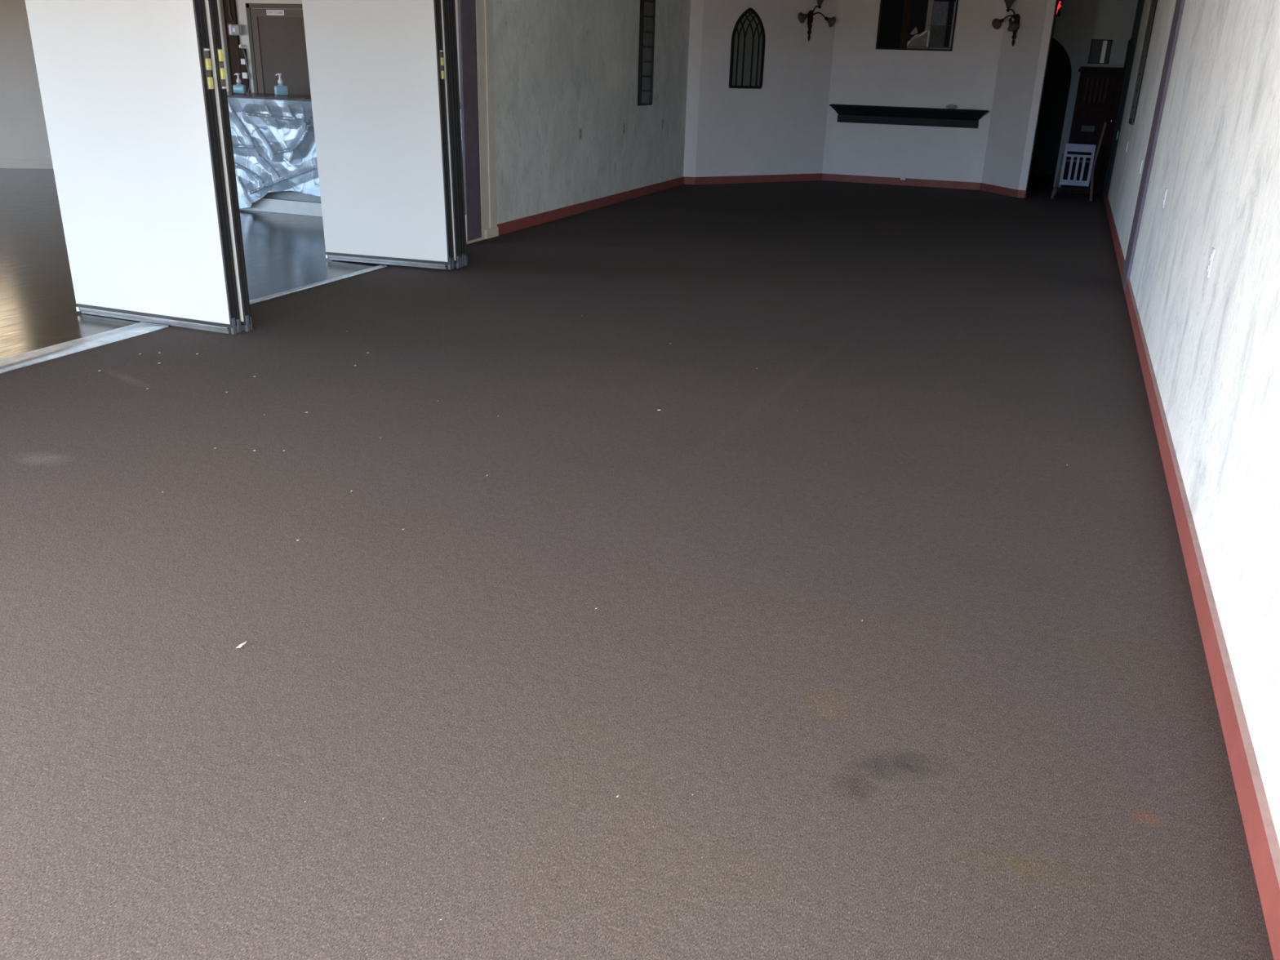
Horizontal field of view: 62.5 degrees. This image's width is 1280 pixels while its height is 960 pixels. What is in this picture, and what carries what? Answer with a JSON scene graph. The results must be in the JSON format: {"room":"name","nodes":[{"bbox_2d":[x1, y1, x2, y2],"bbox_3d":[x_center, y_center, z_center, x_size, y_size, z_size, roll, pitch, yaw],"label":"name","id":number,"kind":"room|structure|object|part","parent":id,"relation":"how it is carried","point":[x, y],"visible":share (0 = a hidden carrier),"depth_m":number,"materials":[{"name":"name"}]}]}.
{"room":"empty function hall","nodes":[
{"label":"empty function hall","id":0,"kind":"room"},
{"bbox_2d":[0,0,51,159],"bbox_3d":[-9.645,-5.573,13.805,4.490,2.960,0.120,-3,22,-12],"label":"wall","id":1,"kind":"structure","parent":0,"point":[24,135],"depth_m":14.19,"materials":[{"name":"beige paint"}]},
{"bbox_2d":[0,159,53,168],"bbox_3d":[-9.670,-4.277,14.247,4.490,0.114,0.015,-3,22,-12],"label":"baseboard","id":2,"kind":"structure","parent":1,"relation":"attached to","point":[4,163],"depth_m":14.50,"materials":[{"name":"beige paint"}]},
{"bbox_2d":[235,0,460,102],"bbox_3d":[-4.004,-5.115,13.096,7.310,2.960,0.150,10,23,19],"label":"wall","id":3,"kind":"structure","parent":0,"point":[240,4],"depth_m":13.11,"materials":[{"name":"white paint"}]},
{"bbox_2d":[217,0,231,91],"bbox_3d":[-5.265,-5.307,13.400,0.100,2.900,0.100,10,23,19],"label":"post","id":4,"kind":"object","parent":3,"relation":"attached to","point":[220,2],"visible":0.13,"depth_m":13.28,"materials":[{"name":"metal"}]},
{"bbox_2d":[222,0,242,91],"bbox_3d":[-5.133,-5.297,13.384,0.180,2.900,0.040,10,23,19],"label":"column","id":5,"kind":"structure","parent":3,"relation":"attached to","point":[233,41],"depth_m":13.29,"materials":[{"name":"brown wood"}]},
{"bbox_2d":[227,0,232,20],"bbox_3d":[-5.084,-6.181,12.988,0.040,0.963,0.020,10,23,19],"label":"conduit pipe","id":6,"kind":"object","parent":5,"relation":"attached to","point":[228,3],"visible":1,"depth_m":13.12,"materials":[{"name":"grey metal"}]},
{"bbox_2d":[226,23,242,35],"bbox_3d":[-5.072,-5.624,13.174,0.223,0.140,0.063,10,23,19],"label":"thermostat","id":7,"kind":"object","parent":5,"relation":"attached to","point":[233,29],"visible":1,"depth_m":13.14,"materials":[{"name":"white plastic"}]},
{"bbox_2d":[238,48,250,92],"bbox_3d":[-5.104,-4.692,13.605,0.260,1.615,0.033,10,23,19],"label":"wood panel","id":8,"kind":"object","parent":3,"relation":"attached to","point":[243,67],"visible":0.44,"depth_m":13.35,"materials":[{"name":"brown wood"}]},
{"bbox_2d":[240,58,246,64],"bbox_3d":[-4.997,-5.272,13.299,0.065,0.065,0.036,10,23,19],"label":"light switch","id":9,"kind":"object","parent":8,"relation":"attached to","point":[242,60],"visible":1,"depth_m":13.29,"materials":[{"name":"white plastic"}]},
{"bbox_2d":[241,72,248,78],"bbox_3d":[-4.998,-5.119,13.358,0.072,0.072,0.036,10,23,19],"label":"light switch","id":10,"kind":"object","parent":8,"relation":"attached to","point":[245,75],"visible":1,"depth_m":13.35,"materials":[{"name":"white plastic"}]},
{"bbox_2d":[242,49,250,92],"bbox_3d":[-4.962,-5.137,13.334,0.070,0.553,0.022,10,23,19],"label":"hanging cable","id":11,"kind":"object","parent":8,"relation":"hanging from","point":[242,50],"visible":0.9,"depth_m":13.33,"materials":[{"name":"grey plastic"}]},
{"bbox_2d":[245,3,311,95],"bbox_3d":[-4.404,-4.818,13.271,1.067,2.135,0.030,10,23,19],"label":"door","id":12,"kind":"structure","parent":3,"relation":"in","point":[277,43],"depth_m":13.11,"materials":[{"name":"brown wood"}]},
{"bbox_2d":[266,9,284,15],"bbox_3d":[-4.471,-5.728,12.935,0.264,0.060,0.005,10,23,19],"label":"door sign","id":13,"kind":"object","parent":12,"relation":"attached to","point":[269,12],"visible":1,"depth_m":12.93,"materials":[{"name":"grey plastic"}]},
{"bbox_2d":[492,0,690,224],"bbox_3d":[-0.392,-4.650,12.206,0.150,2.960,5.710,10,23,19],"label":"wall","id":14,"kind":"structure","parent":0,"point":[562,68],"depth_m":11.51,"materials":[{"name":"paint"}]},
{"bbox_2d":[475,0,498,239],"bbox_3d":[-1.463,-3.675,9.582,0.186,2.904,0.285,10,23,19],"label":"trim","id":15,"kind":"structure","parent":14,"relation":"attached to","point":[484,11],"depth_m":9.68,"materials":[{"name":"beige paint"}]},
{"bbox_2d":[578,128,582,139],"bbox_3d":[-0.657,-3.809,11.610,0.010,0.118,0.072,10,23,19],"label":"wall outlet","id":16,"kind":"object","parent":14,"relation":"attached to","point":[580,129],"visible":1,"depth_m":11.60,"materials":[{"name":"grey plastic"}]},
{"bbox_2d":[497,177,684,235],"bbox_3d":[-0.377,-3.343,12.623,0.020,0.104,5.565,10,23,19],"label":"baseboard","id":17,"kind":"structure","parent":14,"relation":"attached to","point":[538,219],"depth_m":11.93,"materials":[{"name":"red wood"}]},
{"bbox_2d":[622,123,625,133],"bbox_3d":[-0.196,-4.236,12.725,0.010,0.118,0.072,10,23,19],"label":"wall outlet","id":18,"kind":"object","parent":14,"relation":"attached to","point":[623,124],"visible":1,"depth_m":12.71,"materials":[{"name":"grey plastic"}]},
{"bbox_2d":[637,0,655,106],"bbox_3d":[0.088,-5.477,12.902,0.026,1.693,0.460,10,23,19],"label":"mirror panel","id":19,"kind":"object","parent":14,"relation":"attached to","point":[647,7],"visible":1,"depth_m":12.99,"materials":[{"name":"black metal"}]},
{"bbox_2d":[661,119,663,128],"bbox_3d":[0.294,-4.690,13.910,0.010,0.118,0.072,10,23,19],"label":"wall outlet","id":20,"kind":"object","parent":14,"relation":"attached to","point":[662,120],"visible":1,"depth_m":13.90,"materials":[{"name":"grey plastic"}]},
{"bbox_2d":[0,168,1273,959],"bbox_3d":[-4.026,-2.689,10.906,16.956,0.060,22.500,10,23,19],"label":"floor","id":21,"kind":"structure","parent":0,"point":[1016,749],"depth_m":3.33,"materials":[{"name":"carpet"}]},
{"bbox_2d":[0,321,168,373],"bbox_3d":[-4.289,0.226,3.431,0.227,0.013,7.140,10,23,19],"label":"sill","id":22,"kind":"structure","parent":21,"relation":"on","point":[15,362],"depth_m":6.01,"materials":[{"name":"metal"}]},
{"bbox_2d":[235,641,246,648],"bbox_3d":[-1.148,0.475,3.043,0.009,0.008,0.037,13,24,26],"label":"paper scrap","id":23,"kind":"object","parent":21,"relation":"on","point":[243,643],"visible":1,"depth_m":3.04,"materials":[{"name":"white paper"}]},
{"bbox_2d":[248,265,386,304],"bbox_3d":[-2.468,-1.382,7.636,0.073,0.013,2.150,10,23,19],"label":"sill","id":24,"kind":"structure","parent":21,"relation":"on","point":[268,297],"depth_m":7.78,"materials":[{"name":"metal"}]},
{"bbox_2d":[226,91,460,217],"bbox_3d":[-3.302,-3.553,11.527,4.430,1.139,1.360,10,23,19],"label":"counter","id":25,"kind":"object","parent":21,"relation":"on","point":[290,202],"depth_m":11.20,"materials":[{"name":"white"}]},
{"bbox_2d":[233,72,245,93],"bbox_3d":[-4.507,-4.456,11.863,0.132,0.221,0.072,3,22,3],"label":"pump bottle","id":26,"kind":"object","parent":25,"relation":"on","point":[237,90],"visible":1,"depth_m":11.86,"materials":[{"name":"teal plastic"}]},
{"bbox_2d":[275,73,287,95],"bbox_3d":[-4.014,-4.418,11.789,0.140,0.234,0.076,-11,25,-29],"label":"pump bottle","id":27,"kind":"object","parent":25,"relation":"on","point":[278,91],"visible":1,"depth_m":11.78,"materials":[{"name":"teal plastic"}]},
{"bbox_3d":[-2.852,-3.449,11.347,3.420,1.104,1.180,10,23,19],"label":"panel","id":28,"kind":"part","parent":25,"relation":"part of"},
{"bbox_2d":[226,93,460,106],"bbox_3d":[-2.843,-3.991,11.170,3.480,0.035,1.360,10,23,19],"label":"countertop","id":29,"kind":"structure","parent":25,"relation":"on","point":[300,96],"depth_m":11.67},
{"bbox_2d":[226,95,462,208],"bbox_3d":[-3.083,-3.277,10.790,3.446,1.143,0.360,10,23,19],"label":"tablecloth","id":30,"kind":"object","parent":25,"relation":"on","point":[273,138],"visible":0.28,"depth_m":10.91,"materials":[{"name":"silver plastic"}]},
{"bbox_2d":[457,0,480,240],"bbox_3d":[-1.514,-3.581,9.309,0.030,2.880,0.250,10,23,19],"label":"door frame","id":31,"kind":"structure","parent":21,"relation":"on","point":[466,8],"depth_m":9.41,"materials":[{"name":"purple paint"}]},
{"bbox_2d":[465,214,484,244],"bbox_3d":[-1.561,-2.339,9.787,0.052,0.264,0.370,10,23,19],"label":"trim","id":32,"kind":"structure","parent":31,"relation":"attached to","point":[466,225],"depth_m":9.71,"materials":[{"name":"beige paint"}]},
{"bbox_2d":[1050,122,1106,200],"bbox_3d":[6.093,-4.442,14.656,0.548,1.033,0.440,11,23,21],"label":"high chair","id":33,"kind":"object","parent":21,"relation":"on","point":[1068,147],"visible":1,"depth_m":14.52,"materials":[{"name":"white wood"}]},
{"bbox_3d":[5.950,-4.289,14.962,0.043,0.514,0.162,-2,22,-10],"label":"leg","id":34,"kind":"part","parent":33,"relation":"part of","materials":[{"name":"brown wood"}]},
{"bbox_3d":[5.804,-4.225,14.669,0.082,0.602,0.090,11,23,21],"label":"leg","id":35,"kind":"part","parent":33,"relation":"part of","materials":[{"name":"brown wood"}]},
{"bbox_3d":[6.017,-4.335,14.521,0.385,0.545,0.057,11,23,21],"label":"frame","id":36,"kind":"part","parent":33,"relation":"part of","materials":[{"name":"white wood"}]},
{"bbox_3d":[6.087,-4.438,14.649,0.350,0.025,0.330,11,23,21],"label":"seat","id":37,"kind":"part","parent":33,"relation":"part of","materials":[{"name":"brown wood"}]},
{"bbox_3d":[6.235,-4.346,14.423,0.088,1.033,0.090,11,23,21],"label":"leg","id":38,"kind":"part","parent":33,"relation":"part of","materials":[{"name":"brown wood"}]},
{"bbox_2d":[1060,66,1125,195],"bbox_3d":[6.521,-5.035,15.240,0.630,1.725,0.470,10,23,19],"label":"tall cabinet","id":39,"kind":"object","parent":21,"relation":"on","point":[1099,91],"visible":0.84,"depth_m":15.00,"materials":[{"name":"brown wood"}]},
{"bbox_3d":[6.391,-5.012,15.057,0.175,0.080,0.008,10,23,19],"label":"drawer plate","id":40,"kind":"part","parent":39,"relation":"part of","materials":[{"name":"grey metal"}]},
{"bbox_2d":[683,0,703,177],"bbox_3d":[0.745,-5.561,14.598,0.172,2.960,0.120,3,22,3],"label":"wall","id":41,"kind":"structure","parent":0,"point":[696,6],"depth_m":14.59,"materials":[{"name":"paint"}]},
{"bbox_2d":[683,176,695,184],"bbox_3d":[0.701,-4.264,15.037,0.172,0.104,0.018,3,22,3],"label":"baseboard","id":42,"kind":"structure","parent":41,"relation":"attached to","point":[687,180],"depth_m":15.03,"materials":[{"name":"red wood"}]},
{"bbox_2d":[695,0,837,177],"bbox_3d":[1.794,-5.743,15.140,2.313,2.960,0.120,-11,25,-29],"label":"wall","id":43,"kind":"structure","parent":0,"point":[779,127],"depth_m":15.17,"materials":[{"name":"paint"}]},
{"bbox_2d":[728,8,765,88],"bbox_3d":[1.509,-6.026,14.746,0.565,1.044,0.026,-11,25,-29],"label":"decor","id":44,"kind":"object","parent":43,"relation":"attached to","point":[748,37],"visible":1,"depth_m":14.76,"materials":[{"name":"black metal"}]},
{"bbox_2d":[694,173,822,184],"bbox_3d":[1.789,-4.448,15.588,2.313,0.104,0.018,-11,25,-29],"label":"baseboard","id":45,"kind":"structure","parent":43,"relation":"attached to","point":[817,176],"depth_m":15.55,"materials":[{"name":"red wood"}]},
{"bbox_2d":[798,0,835,41],"bbox_3d":[2.506,-6.562,15.037,0.607,0.580,0.234,-11,25,-29],"label":"wall sconce","id":46,"kind":"object","parent":43,"relation":"attached to","point":[802,17],"visible":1,"depth_m":15.05,"materials":[{"name":"brown metal"}]},
{"bbox_3d":[2.309,-6.524,14.904,0.127,0.142,0.150,-11,25,-29],"label":"lamp shade","id":47,"kind":"part","parent":46,"relation":"part of","materials":[{"name":"clear glass"}]},
{"bbox_3d":[2.504,-6.687,14.997,0.155,0.189,0.051,20,28,38],"label":"arm","id":48,"kind":"part","parent":46,"relation":"part of","materials":[{"name":"brown metal"}]},
{"bbox_3d":[2.546,-6.774,14.925,0.155,0.101,0.155,-11,25,-29],"label":"lamp shade","id":49,"kind":"part","parent":46,"relation":"part of","materials":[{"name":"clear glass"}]},
{"bbox_3d":[2.577,-6.616,15.066,0.282,0.116,0.059,-2,22,-10],"label":"arm","id":50,"kind":"part","parent":46,"relation":"part of","materials":[{"name":"brown metal"}]},
{"bbox_3d":[2.727,-6.571,15.137,0.127,0.142,0.150,-11,25,-29],"label":"lamp shade","id":51,"kind":"part","parent":46,"relation":"part of","materials":[{"name":"clear glass"}]},
{"bbox_2d":[822,0,1006,182],"bbox_3d":[3.950,-5.767,15.373,2.338,2.960,0.120,8,23,16],"label":"wall","id":52,"kind":"structure","parent":0,"point":[862,73],"depth_m":15.38,"materials":[{"name":"paint"}]},
{"bbox_2d":[822,173,980,190],"bbox_3d":[3.889,-4.473,15.815,2.338,0.104,0.018,8,23,16],"label":"baseboard","id":53,"kind":"structure","parent":52,"relation":"attached to","point":[829,177],"depth_m":15.80,"materials":[{"name":"red wood"}]},
{"bbox_2d":[900,169,906,180],"bbox_3d":[3.935,-4.550,15.751,0.080,0.138,0.050,8,23,16],"label":"wall outlet","id":54,"kind":"object","parent":52,"relation":"attached to","point":[904,173],"visible":1,"depth_m":15.75,"materials":[{"name":"paint"}]},
{"bbox_3d":[3.944,-4.563,15.768,0.075,0.125,0.006,8,23,16],"label":"plate","id":55,"kind":"part","parent":54,"relation":"part of","materials":[{"name":"paint"}]},
{"bbox_2d":[829,103,988,128],"bbox_3d":[3.893,-5.307,15.402,2.256,0.250,0.178,8,23,16],"label":"mantel shelf","id":56,"kind":"object","parent":52,"relation":"attached to","point":[893,115],"visible":1,"depth_m":15.40,"materials":[{"name":"black wood"}]},
{"bbox_3d":[3.899,-5.352,15.399,2.210,0.109,0.150,8,23,16],"label":"crown","id":57,"kind":"part","parent":56,"relation":"part of","materials":[{"name":"black wood"}]},
{"bbox_2d":[875,0,958,51],"bbox_3d":[3.935,-6.566,14.983,1.070,0.860,0.035,8,23,16],"label":"mirror","id":58,"kind":"object","parent":52,"relation":"attached to","point":[899,20],"visible":1,"depth_m":15.01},
{"bbox_3d":[3.601,-6.613,15.087,0.300,0.808,0.012,8,23,16],"label":"pane","id":59,"kind":"part","parent":58,"relation":"part of","materials":[{"name":"black mirror"}]},
{"bbox_3d":[3.794,-6.585,15.030,0.107,0.808,0.012,8,23,16],"label":"pane","id":60,"kind":"part","parent":58,"relation":"part of","materials":[{"name":"brown mirror"}]},
{"bbox_3d":[3.910,-6.406,15.053,0.107,0.110,0.012,8,23,16],"label":"pane","id":61,"kind":"part","parent":58,"relation":"part of","materials":[{"name":"grey mirror"}]},
{"bbox_3d":[3.963,-6.303,15.076,0.268,0.215,0.012,8,23,16],"label":"pane","id":62,"kind":"part","parent":58,"relation":"part of","materials":[{"name":"grey mirror"}]},
{"bbox_3d":[3.953,-6.598,14.969,0.225,0.730,0.012,8,23,16],"label":"pane","id":63,"kind":"part","parent":58,"relation":"part of","materials":[{"name":"black mirror"}]},
{"bbox_3d":[4.123,-6.169,15.074,0.610,0.023,0.012,8,23,16],"label":"pane","id":64,"kind":"part","parent":58,"relation":"part of","materials":[{"name":"grey mirror"}]},
{"bbox_3d":[4.097,-6.650,14.896,0.075,0.570,0.012,8,23,16],"label":"pane","id":65,"kind":"part","parent":58,"relation":"part of","materials":[{"name":"grey mirror"}]},
{"bbox_3d":[4.219,-6.299,14.990,0.203,0.285,0.012,8,23,16],"label":"pane","id":66,"kind":"part","parent":58,"relation":"part of","materials":[{"name":"grey mirror"}]},
{"bbox_3d":[4.228,-6.575,14.881,0.203,0.310,0.012,8,23,16],"label":"pane","id":67,"kind":"part","parent":58,"relation":"part of","materials":[{"name":"grey mirror"}]},
{"bbox_3d":[4.281,-6.801,14.775,0.300,0.190,0.012,8,23,16],"label":"pane","id":68,"kind":"part","parent":58,"relation":"part of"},
{"bbox_3d":[4.363,-6.425,14.891,0.070,0.590,0.012,8,23,16],"label":"pane","id":69,"kind":"part","parent":58,"relation":"part of","materials":[{"name":"black mirror"}]},
{"bbox_3d":[4.409,-6.418,14.878,0.027,0.590,0.012,8,23,16],"label":"pane","id":70,"kind":"part","parent":58,"relation":"part of","materials":[{"name":"grey mirror"}]},
{"bbox_2d":[981,0,1048,189],"bbox_3d":[5.228,-5.426,14.610,0.120,2.960,0.898,-5,23,-16],"label":"wall","id":71,"kind":"structure","parent":0,"point":[1017,67],"depth_m":14.62,"materials":[{"name":"paint"}]},
{"bbox_2d":[979,182,1017,197],"bbox_3d":[5.122,-4.149,15.095,0.018,0.104,0.898,-5,23,-16],"label":"baseboard","id":72,"kind":"structure","parent":71,"relation":"attached to","point":[984,187],"depth_m":15.06,"materials":[{"name":"red wood"}]},
{"bbox_2d":[991,0,1020,46],"bbox_3d":[5.030,-6.249,14.445,0.234,0.580,0.501,-5,23,-16],"label":"wall sconce","id":73,"kind":"object","parent":71,"relation":"attached to","point":[1013,26],"visible":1,"depth_m":14.35,"materials":[{"name":"brown metal"}]},
{"bbox_3d":[4.957,-6.313,14.607,0.150,0.142,0.127,-5,23,-16],"label":"lamp shade","id":74,"kind":"part","parent":73,"relation":"part of","materials":[{"name":"white glass"}]},
{"bbox_3d":[5.032,-6.314,14.455,0.058,0.106,0.279,-13,26,-33],"label":"arm","id":75,"kind":"part","parent":73,"relation":"part of","materials":[{"name":"brown metal"}]},
{"bbox_3d":[5.006,-6.458,14.322,0.155,0.101,0.155,-5,23,-16],"label":"lamp shade","id":76,"kind":"part","parent":73,"relation":"part of","materials":[{"name":"white glass"}]},
{"bbox_3d":[5.057,-6.354,14.358,0.160,0.189,0.051,3,22,4],"label":"arm","id":77,"kind":"part","parent":73,"relation":"part of","materials":[{"name":"brown metal"}]},
{"bbox_3d":[5.045,-6.141,14.275,0.133,0.139,0.133,13,24,27],"label":"lamp shade","id":78,"kind":"part","parent":73,"relation":"part of","materials":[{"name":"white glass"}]},
{"bbox_2d":[1017,0,1058,197],"bbox_3d":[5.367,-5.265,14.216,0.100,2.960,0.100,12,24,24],"label":"wall","id":79,"kind":"structure","parent":0,"point":[1051,4],"depth_m":14.20,"materials":[{"name":"paint"}]},
{"bbox_2d":[1017,190,1026,198],"bbox_3d":[5.300,-3.975,14.670,0.100,0.104,0.018,12,24,24],"label":"baseboard","id":80,"kind":"structure","parent":79,"relation":"attached to","point":[1021,193],"depth_m":14.66,"materials":[{"name":"red wood"}]},
{"bbox_2d":[1031,38,1071,175],"bbox_3d":[5.969,-6.771,18.068,4.056,2.960,0.100,10,23,19],"label":"doorway","id":81,"kind":"structure","parent":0,"point":[1059,74],"depth_m":17.81,"materials":[{"name":"black"}]},
{"bbox_2d":[1052,0,1137,186],"bbox_3d":[6.513,-5.855,15.796,1.276,2.960,0.120,10,23,19],"label":"wall","id":82,"kind":"structure","parent":0,"point":[1079,22],"depth_m":15.43,"materials":[{"name":"white paint"}]},
{"bbox_2d":[1056,0,1062,16],"bbox_3d":[5.971,-6.936,15.495,0.400,0.240,0.053,10,23,19],"label":"exit sign","id":83,"kind":"object","parent":82,"relation":"attached to","point":[1060,3],"visible":0.16,"depth_m":15.42,"materials":[{"name":"red plastic"}]},
{"bbox_2d":[1087,39,1112,63],"bbox_3d":[6.740,-6.274,15.461,0.284,0.330,0.020,10,23,19],"label":"picture","id":84,"kind":"object","parent":82,"relation":"attached to","point":[1100,49],"visible":1,"depth_m":15.46,"materials":[{"name":"white plastic"}]},
{"bbox_2d":[1106,0,1279,847],"bbox_3d":[3.894,-2.704,7.628,0.140,2.960,22.500,10,23,19],"label":"wall","id":85,"kind":"structure","parent":0,"point":[1213,342],"depth_m":4.09,"materials":[{"name":"paint"}]},
{"bbox_2d":[1102,188,1124,277],"bbox_3d":[5.553,-3.090,12.453,0.020,0.104,8.040,10,23,19],"label":"baseboard","id":86,"kind":"structure","parent":85,"relation":"attached to","point":[1120,258],"depth_m":11.00,"materials":[{"name":"red wood"}]},
{"bbox_2d":[1102,38,1133,195],"bbox_3d":[6.842,-5.232,15.255,0.113,2.100,0.900,10,23,19],"label":"door","id":87,"kind":"structure","parent":85,"relation":"in","point":[1131,41],"depth_m":14.85,"materials":[{"name":"brown metal"}]},
{"bbox_2d":[1139,159,1142,173],"bbox_3d":[4.359,-2.729,9.182,0.010,0.118,0.072,10,23,19],"label":"wall outlet","id":88,"kind":"object","parent":85,"relation":"attached to","point":[1142,159],"visible":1,"depth_m":9.16,"materials":[{"name":"white plastic"}]},
{"bbox_2d":[1128,0,1157,124],"bbox_3d":[5.367,-4.660,11.171,0.026,1.695,0.620,10,23,19],"label":"mirror panel","id":89,"kind":"object","parent":85,"relation":"attached to","point":[1153,3],"visible":1,"depth_m":11.19,"materials":[{"name":"black metal"}]},
{"bbox_2d":[1121,0,1185,289],"bbox_3d":[4.047,-2.957,8.197,0.024,2.900,0.550,10,23,19],"label":"post","id":90,"kind":"object","parent":85,"relation":"attached to","point":[1180,4],"visible":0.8,"depth_m":8.20,"materials":[{"name":"purple paint"}]},
{"bbox_2d":[1162,187,1167,208],"bbox_3d":[3.359,-1.806,6.758,0.010,0.118,0.072,10,23,19],"label":"wall outlet","id":91,"kind":"object","parent":85,"relation":"attached to","point":[1166,190],"visible":1,"depth_m":6.74,"materials":[{"name":"white plastic"}]},
{"bbox_2d":[1124,278,1279,959],"bbox_3d":[1.836,0.355,3.457,0.020,0.104,11.510,10,23,19],"label":"baseboard","id":92,"kind":"structure","parent":85,"relation":"attached to","point":[1259,827],"depth_m":2.87,"materials":[{"name":"red wood"}]},
{"bbox_2d":[1205,247,1215,277],"bbox_3d":[2.406,-0.919,4.456,0.010,0.118,0.072,10,23,19],"label":"wall outlet","id":93,"kind":"object","parent":85,"relation":"attached to","point":[1212,252],"visible":1,"depth_m":4.44,"materials":[{"name":"white plastic"}]},
{"bbox_3d":[-3.940,-5.459,9.810,16.956,0.100,22.500,10,23,19],"label":"ceiling","id":94,"kind":"structure","parent":0,"visible":0},
{"bbox_3d":[-3.508,-3.009,3.982,0.240,0.140,10.820,10,23,19],"label":"track","id":95,"kind":"object","parent":94,"relation":"attached to","visible":0},
{"bbox_2d":[25,0,241,334],"bbox_3d":[-2.971,-2.267,6.091,1.253,2.760,0.084,10,23,19],"label":"wall panel","id":96,"kind":"object","parent":95,"relation":"hanging from","point":[126,86],"visible":1,"depth_m":6.19,"materials":[{"name":"plastic"}]},
{"bbox_3d":[-3.021,-1.033,6.584,1.222,0.024,0.084,10,23,19],"label":"rail","id":97,"kind":"part","parent":96,"relation":"part of","materials":[{"name":"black metal"}]},
{"bbox_3d":[-2.397,-2.280,5.854,0.006,0.216,0.034,10,23,19],"label":"latch plate","id":98,"kind":"part","parent":96,"relation":"part of","materials":[{"name":"yellow metal"}]},
{"bbox_3d":[-2.407,-2.191,5.888,0.014,2.720,0.078,10,23,19],"label":"frame","id":99,"kind":"part","parent":96,"relation":"part of","materials":[{"name":"black metal"}]},
{"bbox_2d":[204,0,252,331],"bbox_3d":[-2.917,-2.290,6.153,1.246,2.760,0.060,10,23,19],"label":"wall panel","id":100,"kind":"object","parent":95,"relation":"hanging from","point":[211,8],"visible":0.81,"depth_m":6.08,"materials":[{"name":"plastic"}]},
{"bbox_3d":[-2.347,-2.304,5.917,0.006,0.212,0.034,10,23,19],"label":"latch plate","id":101,"kind":"part","parent":100,"relation":"part of","materials":[{"name":"yellow metal"}]},
{"bbox_2d":[302,0,454,270],"bbox_3d":[-2.023,-3.047,8.104,1.191,2.760,0.084,9,23,19],"label":"wall panel","id":102,"kind":"object","parent":95,"relation":"hanging from","point":[376,73],"visible":1,"depth_m":8.18,"materials":[{"name":"plastic"}]},
{"bbox_3d":[-2.049,-1.809,8.589,1.160,0.024,0.084,9,23,19],"label":"rail","id":103,"kind":"part","parent":102,"relation":"part of","materials":[{"name":"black metal"}]},
{"bbox_3d":[-1.479,-3.095,7.865,0.006,0.204,0.034,9,23,19],"label":"latch plate","id":104,"kind":"part","parent":102,"relation":"part of","materials":[{"name":"yellow metal"}]},
{"bbox_3d":[-1.488,-2.985,7.906,0.014,2.720,0.078,9,23,19],"label":"frame","id":105,"kind":"part","parent":102,"relation":"part of","materials":[{"name":"black metal"}]},
{"bbox_2d":[440,0,462,268],"bbox_3d":[-1.980,-3.074,8.176,1.186,2.760,0.082,9,23,19],"label":"wall panel","id":106,"kind":"object","parent":95,"relation":"hanging from","point":[445,6],"visible":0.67,"depth_m":8.09,"materials":[{"name":"plastic"}]},
{"bbox_2d":[448,0,467,266],"bbox_3d":[-1.951,-3.104,8.254,1.180,2.760,0.091,9,23,19],"label":"wall panel","id":107,"kind":"object","parent":95,"relation":"hanging from","point":[452,6],"visible":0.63,"depth_m":8.19,"materials":[{"name":"plastic"}]}
]}

